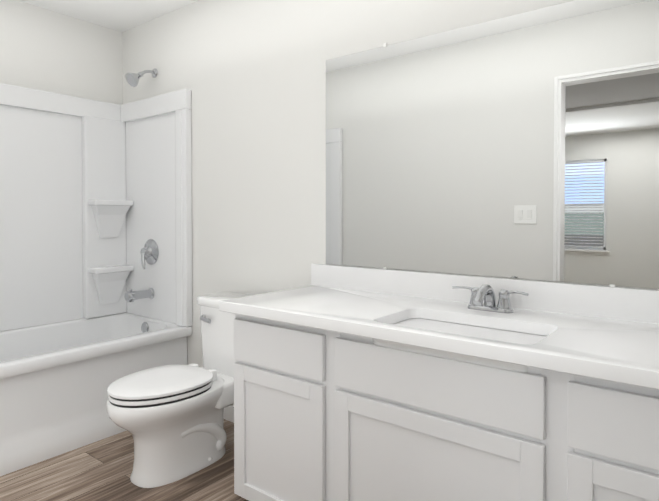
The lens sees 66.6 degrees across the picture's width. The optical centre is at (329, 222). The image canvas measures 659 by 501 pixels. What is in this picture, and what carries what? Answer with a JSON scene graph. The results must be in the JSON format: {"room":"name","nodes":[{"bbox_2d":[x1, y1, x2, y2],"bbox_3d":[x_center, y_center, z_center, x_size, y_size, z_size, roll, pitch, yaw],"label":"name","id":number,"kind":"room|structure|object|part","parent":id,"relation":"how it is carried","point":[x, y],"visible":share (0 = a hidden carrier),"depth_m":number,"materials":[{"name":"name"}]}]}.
{"room":"bathroom","nodes":[
{"label":"bathroom","id":0,"kind":"room"},
{"bbox_2d":[0,0,122,104],"bbox_3d":[-2.037,-0.099,2.848,0.120,2.438,1.780,1,1,38],"label":"wall","id":1,"kind":"structure","parent":0,"point":[43,49],"depth_m":3.16,"materials":[{"name":"white paint"}]},
{"bbox_2d":[19,0,197,31],"bbox_3d":[-0.526,-1.350,1.727,3.858,0.100,1.900,1,1,38],"label":"ceiling","id":2,"kind":"structure","parent":0,"point":[121,15],"depth_m":3.11,"materials":[{"name":"white paint"}]},
{"bbox_2d":[0,419,247,500],"bbox_3d":[-0.526,1.187,1.766,3.858,0.100,1.900,1,1,38],"label":"floor","id":3,"kind":"structure","parent":0,"point":[101,470],"depth_m":2.20,"materials":[{"name":"wood"}]},
{"bbox_2d":[0,68,191,475],"bbox_3d":[-1.645,0.066,2.622,0.775,2.115,1.656,1,1,38],"label":"bathtub","id":4,"kind":"object","parent":3,"relation":"on","point":[95,249],"visible":0.96,"depth_m":3.08,"materials":[{"name":"white plastic"}]},
{"bbox_2d":[0,83,191,332],"bbox_3d":[-1.645,-0.037,2.620,0.775,1.518,1.656,1,1,38],"label":"shower surround","id":5,"kind":"object","parent":4,"relation":"in","point":[96,196],"depth_m":3.17,"materials":[{"name":"white plastic"}]},
{"bbox_2d":[107,292,251,487],"bbox_3d":[-0.658,0.756,2.374,0.412,0.743,0.770,1,1,38],"label":"toilet","id":6,"kind":"object","parent":3,"relation":"on","point":[170,418],"visible":0.94,"depth_m":2.23,"materials":[{"name":"white ceramic"}]},
{"bbox_3d":[-0.756,0.727,2.271,0.384,0.058,0.482,1,1,38],"label":"seat","id":7,"kind":"part","parent":6,"relation":"part of","materials":[{"name":"white plastic"}]},
{"bbox_3d":[-0.627,0.486,2.539,0.092,0.034,0.029,1,1,38],"label":"lever","id":8,"kind":"part","parent":6,"relation":"part of","materials":[{"name":"silver metal"}]},
{"bbox_3d":[-0.486,0.573,2.578,0.396,0.383,0.232,1,1,38],"label":"tank","id":9,"kind":"part","parent":6,"relation":"part of","materials":[{"name":"white ceramic"}]},
{"bbox_2d":[224,406,233,422],"bbox_3d":[-0.465,1.079,2.762,0.929,0.085,0.012,1,1,38],"label":"baseboard","id":10,"kind":"structure","parent":3,"relation":"on","point":[228,413],"depth_m":2.82,"materials":[{"name":"white paint"}]},
{"bbox_2d":[228,312,658,500],"bbox_3d":[0.453,0.746,1.703,1.725,0.784,0.541,1,1,38],"label":"bathroom vanity","id":11,"kind":"object","parent":3,"relation":"on","point":[361,384],"depth_m":1.51,"materials":[{"name":"white paint"}]},
{"bbox_2d":[219,284,658,391],"bbox_3d":[0.435,0.335,1.681,1.760,0.040,0.588,1,1,38],"label":"countertop","id":12,"kind":"structure","parent":11,"relation":"on","point":[625,352],"depth_m":1.55,"materials":[{"name":"white stone"}]},
{"bbox_2d":[395,316,538,339],"bbox_3d":[0.421,0.418,1.587,0.534,0.148,0.324,1,1,38],"label":"sink","id":13,"kind":"object","parent":12,"relation":"in","point":[423,321],"depth_m":1.68,"materials":[{"name":"white ceramic"}]},
{"bbox_2d":[451,280,530,315],"bbox_3d":[0.544,0.265,1.759,0.275,0.097,0.155,1,1,38],"label":"faucet","id":14,"kind":"object","parent":12,"relation":"on","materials":[{"name":"silver metal"}]},
{"bbox_2d":[122,0,658,406],"bbox_3d":[0.018,-0.092,2.444,3.858,2.438,0.130,1,1,38],"label":"wall","id":15,"kind":"structure","parent":0,"point":[524,145],"depth_m":2.10,"materials":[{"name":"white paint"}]},
{"bbox_2d":[311,264,658,323],"bbox_3d":[0.609,0.260,1.904,1.758,0.103,0.020,1,1,38],"label":"backsplash","id":16,"kind":"structure","parent":0,"relation":"attached to","point":[581,299],"depth_m":1.81,"materials":[{"name":"white stone"}]}
]}

